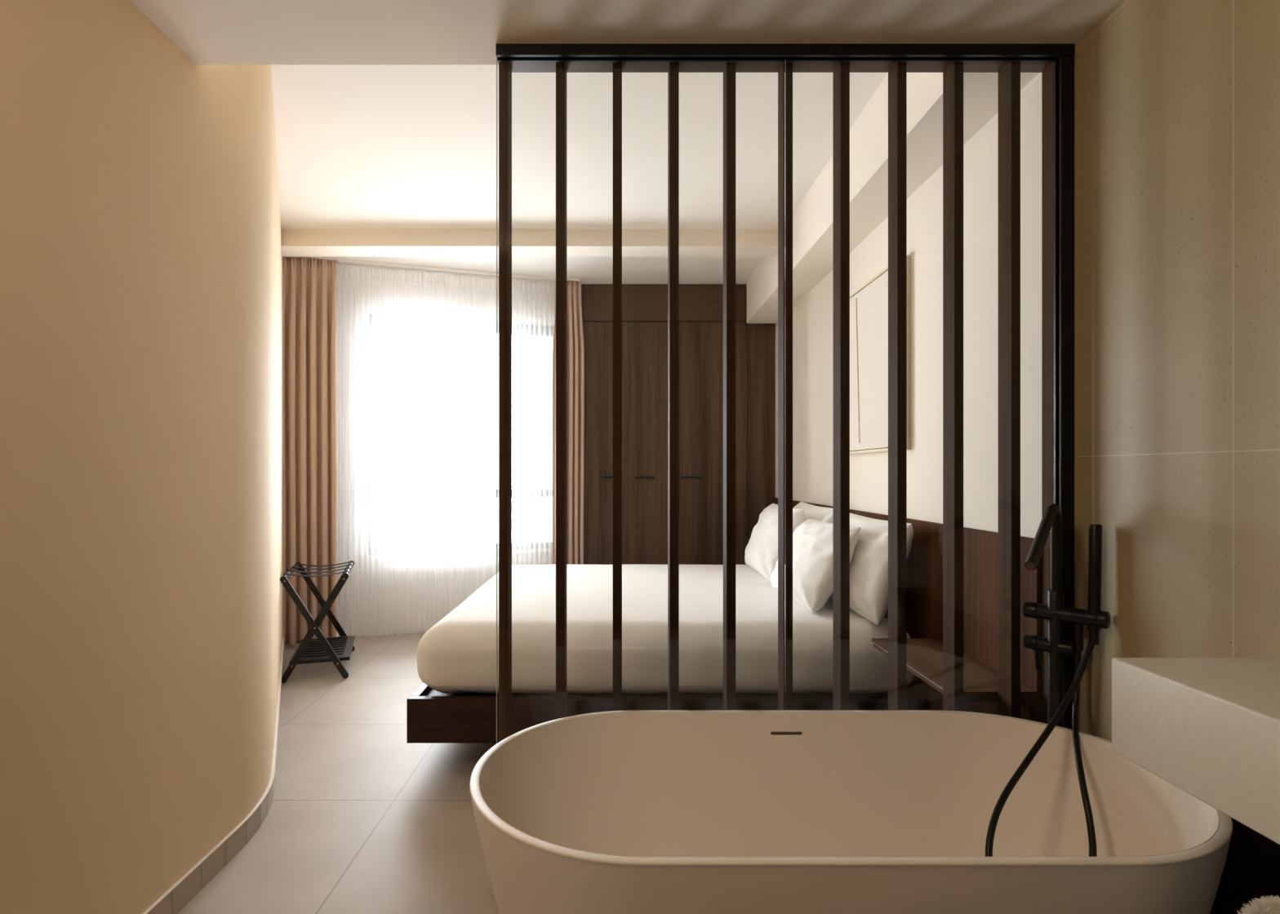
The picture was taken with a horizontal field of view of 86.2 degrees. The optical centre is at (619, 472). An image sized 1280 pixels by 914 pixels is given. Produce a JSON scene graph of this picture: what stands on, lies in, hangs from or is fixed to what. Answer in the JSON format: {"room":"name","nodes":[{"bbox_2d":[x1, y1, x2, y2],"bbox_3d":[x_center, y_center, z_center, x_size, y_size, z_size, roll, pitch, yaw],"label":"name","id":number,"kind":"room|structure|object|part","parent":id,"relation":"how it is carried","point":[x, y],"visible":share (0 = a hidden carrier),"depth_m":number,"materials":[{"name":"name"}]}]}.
{"room":"hotel room","nodes":[
{"label":"hotel room","id":0,"kind":"room"},
{"bbox_2d":[0,0,282,913],"bbox_3d":[-1.690,-0.163,1.967,0.916,2.925,7.148,0,0,-11],"label":"wall","id":1,"kind":"structure","parent":0,"point":[141,259],"depth_m":1.84,"materials":[{"name":"beige paint"}]},
{"bbox_2d":[142,637,284,913],"bbox_3d":[-1.609,1.257,1.983,0.774,0.086,7.154,0,0,-11],"label":"baseboard","id":2,"kind":"structure","parent":1,"relation":"attached to","point":[171,902],"depth_m":2.23,"materials":[{"name":"beige tile"}]},
{"bbox_2d":[177,628,499,913],"bbox_3d":[-0.750,1.360,2.600,4.900,0.120,8.400,0,0,0],"label":"floor","id":3,"kind":"structure","parent":0,"point":[361,819],"depth_m":2.62,"materials":[{"name":"beige tile"}]},
{"bbox_2d":[280,560,355,683],"bbox_3d":[-2.006,0.966,4.595,0.396,0.668,0.711,0,0,-18],"label":"luggage rack","id":4,"kind":"object","parent":3,"relation":"on","point":[322,649],"visible":1,"depth_m":4.34,"materials":[{"name":"black wood"}]},
{"bbox_3d":[-2.177,0.653,4.539,0.022,0.030,0.624,0,0,-18],"label":"rail","id":5,"kind":"part","parent":4,"relation":"part of","materials":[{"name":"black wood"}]},
{"bbox_3d":[-1.984,1.189,4.603,0.350,0.022,0.600,0,0,-18],"label":"shelf frame","id":6,"kind":"part","parent":4,"relation":"part of","materials":[{"name":"black wood"}]},
{"bbox_3d":[-2.116,0.969,4.923,0.393,0.664,0.019,0,0,-18],"label":"leg","id":7,"kind":"part","parent":4,"relation":"part of","materials":[{"name":"black wood"}]},
{"bbox_3d":[-2.109,0.969,4.903,0.393,0.664,0.019,0,0,-18],"label":"leg","id":8,"kind":"part","parent":4,"relation":"part of","materials":[{"name":"black wood"}]},
{"bbox_3d":[-1.839,0.653,4.651,0.022,0.030,0.624,0,0,-18],"label":"rail","id":9,"kind":"part","parent":4,"relation":"part of","materials":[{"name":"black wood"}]},
{"bbox_2d":[406,564,928,742],"bbox_3d":[0.206,0.973,3.962,2.218,0.654,2.141,0,0,0],"label":"bed","id":10,"kind":"object","parent":3,"relation":"on","point":[455,701],"visible":0.7,"depth_m":2.92,"materials":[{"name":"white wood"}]},
{"bbox_3d":[0.205,0.813,3.962,2.198,0.335,2.141,0,0,0],"label":"mattress","id":11,"kind":"part","parent":10,"relation":"part of","materials":[{"name":"white fabric"}]},
{"bbox_3d":[0.206,1.056,3.947,2.218,0.188,2.085,0,0,0],"label":"frame","id":12,"kind":"part","parent":10,"relation":"part of","materials":[{"name":"brown wood"}]},
{"bbox_2d":[744,503,804,581],"bbox_3d":[0.992,0.434,4.440,0.297,0.437,0.819,0,0,2],"label":"pillow","id":13,"kind":"object","parent":10,"relation":"on","point":[761,553],"visible":0.63,"depth_m":4.23,"materials":[{"name":"white fabric"}]},
{"bbox_2d":[793,502,832,523],"bbox_3d":[1.177,0.427,4.300,0.257,0.460,0.813,0,0,2],"label":"pillow","id":14,"kind":"object","parent":10,"relation":"on","point":[823,514],"visible":0.17,"depth_m":4.08,"materials":[{"name":"white fabric"}]},
{"bbox_2d":[770,519,861,612],"bbox_3d":[0.981,0.453,3.510,0.312,0.411,0.793,0,0,-2],"label":"pillow","id":15,"kind":"object","parent":10,"relation":"on","point":[812,540],"visible":0.78,"depth_m":3.24,"materials":[{"name":"white fabric"}]},
{"bbox_2d":[830,512,913,626],"bbox_3d":[1.175,0.436,3.330,0.263,0.439,0.836,0,0,-2],"label":"pillow","id":16,"kind":"object","parent":10,"relation":"on","point":[868,565],"visible":0.46,"depth_m":3.02,"materials":[{"name":"white fabric"}]},
{"bbox_2d":[581,284,775,564],"bbox_3d":[0.488,-0.161,6.169,1.712,2.922,0.642,0,0,0],"label":"wardrobe","id":17,"kind":"object","parent":3,"relation":"on","point":[644,307],"visible":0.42,"depth_m":5.88,"materials":[{"name":"brown wood"}]},
{"bbox_3d":[-0.129,-0.029,5.892,0.410,2.538,0.024,0,0,0],"label":"door","id":18,"kind":"part","parent":17,"relation":"part of","materials":[{"name":"brown wood"}]},
{"bbox_3d":[-0.060,0.039,5.864,0.179,0.016,0.032,0,0,0],"label":"handle","id":19,"kind":"part","parent":17,"relation":"part of","materials":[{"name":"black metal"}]},
{"bbox_3d":[0.220,0.039,5.864,0.170,0.016,0.032,0,0,0],"label":"handle","id":20,"kind":"part","parent":17,"relation":"part of","materials":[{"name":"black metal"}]},
{"bbox_3d":[0.286,-0.029,5.892,0.414,2.538,0.024,0,0,0],"label":"door","id":21,"kind":"part","parent":17,"relation":"part of","materials":[{"name":"brown wood"}]},
{"bbox_3d":[0.360,-1.462,5.892,1.456,0.317,0.024,0,0,0],"label":"cornice panel","id":22,"kind":"part","parent":17,"relation":"part of","materials":[{"name":"brown wood"}]},
{"bbox_3d":[0.615,0.039,5.864,0.174,0.016,0.032,0,0,0],"label":"handle","id":23,"kind":"part","parent":17,"relation":"part of","materials":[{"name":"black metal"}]},
{"bbox_3d":[0.702,-0.029,5.892,0.414,2.538,0.024,0,0,0],"label":"door","id":24,"kind":"part","parent":17,"relation":"part of","materials":[{"name":"brown wood"}]},
{"bbox_3d":[1.007,-0.029,5.892,0.191,2.538,0.024,0,0,0],"label":"filler panel","id":25,"kind":"part","parent":17,"relation":"part of","materials":[{"name":"brown wood"}]},
{"bbox_3d":[1.116,-0.029,5.890,0.020,2.538,0.028,0,0,0],"label":"edge post","id":26,"kind":"part","parent":17,"relation":"part of","materials":[{"name":"brown wood"}]},
{"bbox_3d":[1.236,-0.020,5.892,0.216,2.520,0.024,0,0,0],"label":"filler panel","id":27,"kind":"part","parent":17,"relation":"part of","materials":[{"name":"brown wood"}]},
{"bbox_2d":[498,62,1053,742],"bbox_3d":[0.489,0.005,2.123,1.712,2.590,0.075,0,0,0],"label":"slatted screen","id":28,"kind":"object","parent":3,"relation":"on","point":[1009,73],"visible":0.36,"depth_m":2.08,"materials":[{"name":"brown wood"}]},
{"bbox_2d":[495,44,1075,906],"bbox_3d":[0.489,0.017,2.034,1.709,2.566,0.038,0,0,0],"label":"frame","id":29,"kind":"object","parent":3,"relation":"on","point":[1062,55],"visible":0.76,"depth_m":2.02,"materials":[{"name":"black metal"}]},
{"bbox_3d":[0.065,0.020,2.035,0.858,2.536,0.008,0,0,0],"label":"pane","id":30,"kind":"part","parent":29,"relation":"part of","materials":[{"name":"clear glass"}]},
{"bbox_2d":[469,710,1232,913],"bbox_3d":[0.483,0.997,1.607,1.651,0.606,0.785,0,0,0],"label":"bathtub","id":31,"kind":"object","parent":3,"relation":"on","point":[626,811],"visible":0.92,"depth_m":1.86,"materials":[{"name":"white ceramic"}]},
{"bbox_2d":[1022,503,1111,727],"bbox_3d":[1.145,0.693,1.860,0.346,1.213,0.208,0,0,-31],"label":"tap","id":32,"kind":"object","parent":3,"relation":"on","point":[1055,613],"visible":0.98,"depth_m":1.93,"materials":[{"name":"black metal"}]},
{"bbox_3d":[1.202,0.400,1.992,0.046,0.046,0.034,0,0,-41],"label":"diverter knob","id":33,"kind":"part","parent":32,"relation":"part of","materials":[{"name":"black metal"}]},
{"bbox_3d":[1.210,0.522,1.982,0.043,0.100,0.017,0,0,-41],"label":"lever handle","id":34,"kind":"part","parent":32,"relation":"part of","materials":[{"name":"black metal"}]},
{"bbox_3d":[1.142,0.218,1.835,0.028,0.263,0.326,0,0,43],"label":"spout","id":35,"kind":"part","parent":32,"relation":"part of","materials":[{"name":"black metal"}]},
{"bbox_2d":[985,524,1102,857],"bbox_3d":[1.103,0.597,1.686,0.585,0.910,0.166,0,0,-36],"label":"shower","id":36,"kind":"object","parent":32,"relation":"attached to","point":[1095,544],"visible":0.84,"depth_m":1.82,"materials":[{"name":"black metal"}]},
{"bbox_3d":[1.306,0.286,1.876,0.034,0.288,0.030,0,0,0],"label":"handle","id":37,"kind":"part","parent":36,"relation":"part of","materials":[{"name":"black metal"}]},
{"bbox_3d":[1.066,1.053,0.520,0.512,0.494,0.940,0,0,0],"label":"towel shelf","id":38,"kind":"object","parent":3,"relation":"on","visible":0},
{"bbox_2d":[1236,894,1279,913],"bbox_3d":[1.066,0.659,0.815,0.456,0.262,0.276,0,0,0],"label":"rolled towel","id":39,"kind":"object","parent":38,"relation":"on","point":[1271,905],"visible":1,"depth_m":0.90,"materials":[{"name":"beige fabric"}]},
{"bbox_2d":[271,64,888,302],"bbox_3d":[-0.853,-1.725,4.460,4.695,0.200,4.680,0,0,0],"label":"ceiling","id":40,"kind":"structure","parent":0,"point":[358,146],"depth_m":3.47,"materials":[{"name":"paint"}]},
{"bbox_2d":[296,257,578,284],"bbox_3d":[-1.493,-1.616,5.444,2.380,0.016,0.145,0,0,-18],"label":"rail","id":41,"kind":"object","parent":40,"relation":"attached to","point":[340,262],"visible":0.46,"depth_m":5.43,"materials":[{"name":"white"}]},
{"bbox_2d":[282,257,337,646],"bbox_3d":[-2.372,-0.163,5.105,0.505,2.886,0.094,0,0,-16],"label":"drape","id":42,"kind":"object","parent":41,"relation":"hanging from","point":[309,286],"visible":0.68,"depth_m":5.12,"materials":[{"name":"beige fabric"}]},
{"bbox_2d":[337,270,555,635],"bbox_3d":[-1.837,-0.163,5.752,2.910,2.925,0.260,0,0,-18],"label":"sheer curtain","id":43,"kind":"object","parent":41,"relation":"hanging from","point":[377,595],"depth_m":5.59,"materials":[{"name":"white fabric"}]},
{"bbox_2d":[552,280,584,564],"bbox_3d":[-0.423,-0.163,5.722,0.263,2.885,0.079,0,0,-18],"label":"drape","id":44,"kind":"object","parent":41,"relation":"hanging from","point":[575,334],"visible":0.47,"depth_m":5.71,"materials":[{"name":"beige fabric"}]},
{"bbox_2d":[281,229,777,257],"bbox_3d":[-0.904,-1.573,4.670,3.992,0.123,0.220,0,0,0],"label":"beam","id":45,"kind":"structure","parent":40,"relation":"attached to","point":[295,242],"depth_m":4.56,"materials":[{"name":"white paint"}]},
{"bbox_2d":[746,72,1039,323],"bbox_3d":[1.228,-1.458,4.011,0.273,0.355,3.699,0,0,0],"label":"soffit","id":46,"kind":"structure","parent":40,"relation":"attached to","point":[812,220],"depth_m":3.08,"materials":[{"name":"white paint"}]},
{"bbox_2d":[129,0,1120,64],"bbox_3d":[-0.102,-1.546,0.280,3.195,0.559,3.760,0,0,0],"label":"ceiling","id":47,"kind":"structure","parent":0,"point":[208,32],"depth_m":1.93,"materials":[{"name":"paint"}]},
{"bbox_2d":[514,302,760,542],"bbox_3d":[0.247,-0.163,6.450,2.495,2.925,0.400,0,0,0],"label":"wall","id":48,"kind":"structure","parent":0,"point":[533,355],"depth_m":6.25,"materials":[{"name":"white paint"}]},
{"bbox_2d":[367,314,554,559],"bbox_3d":[-1.280,-0.302,5.829,1.620,1.995,0.130,0,0,-18],"label":"window","id":49,"kind":"structure","parent":48,"relation":"in","point":[473,328],"depth_m":5.80,"materials":[{"name":"grey metal"}]},
{"bbox_3d":[-1.270,0.680,5.801,1.620,0.030,0.070,0,0,-18],"label":"sill","id":50,"kind":"part","parent":49,"relation":"part of","materials":[{"name":"white paint"}]},
{"bbox_2d":[760,0,1279,741],"bbox_3d":[1.420,-0.163,2.600,0.150,2.925,8.400,0,0,0],"label":"wall","id":51,"kind":"structure","parent":0,"point":[1177,102],"depth_m":1.76,"materials":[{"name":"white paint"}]},
{"bbox_2d":[849,255,910,454],"bbox_3d":[1.323,-0.555,3.623,0.043,0.898,0.935,0,0,0],"label":"framed picture","id":52,"kind":"object","parent":51,"relation":"attached to","point":[868,304],"visible":0.7,"depth_m":3.54,"materials":[{"name":"beige wood"}]},
{"bbox_2d":[773,497,1041,722],"bbox_3d":[1.333,0.756,4.018,0.021,1.088,3.705,0,0,0],"label":"headboard","id":53,"kind":"object","parent":51,"relation":"attached to","point":[980,548],"visible":0.25,"depth_m":2.56,"materials":[{"name":"brown wood"}]},
{"bbox_2d":[871,638,1036,720],"bbox_3d":[1.190,0.774,2.515,0.265,0.160,0.700,0,0,0],"label":"nightstand","id":54,"kind":"object","parent":53,"relation":"attached to","point":[924,655],"visible":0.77,"depth_m":2.39,"materials":[{"name":"brown wood"}]},
{"bbox_3d":[1.314,0.791,2.515,0.018,0.126,0.690,0,0,0],"label":"rail","id":55,"kind":"part","parent":54,"relation":"part of","materials":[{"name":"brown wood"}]},
{"bbox_2d":[1111,657,1279,844],"bbox_3d":[1.101,0.404,0.622,0.486,0.163,1.143,0,0,0],"label":"vanity","id":56,"kind":"object","parent":51,"relation":"attached to","point":[1209,728],"visible":1,"depth_m":1.03,"materials":[{"name":"beige stone"}]},
{"bbox_2d":[1209,817,1279,913],"bbox_3d":[1.333,0.920,0.835,0.021,0.760,1.570,0,0,0],"label":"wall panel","id":57,"kind":"object","parent":51,"relation":"attached to","point":[1251,868],"visible":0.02,"depth_m":1.44,"materials":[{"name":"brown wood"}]}
]}

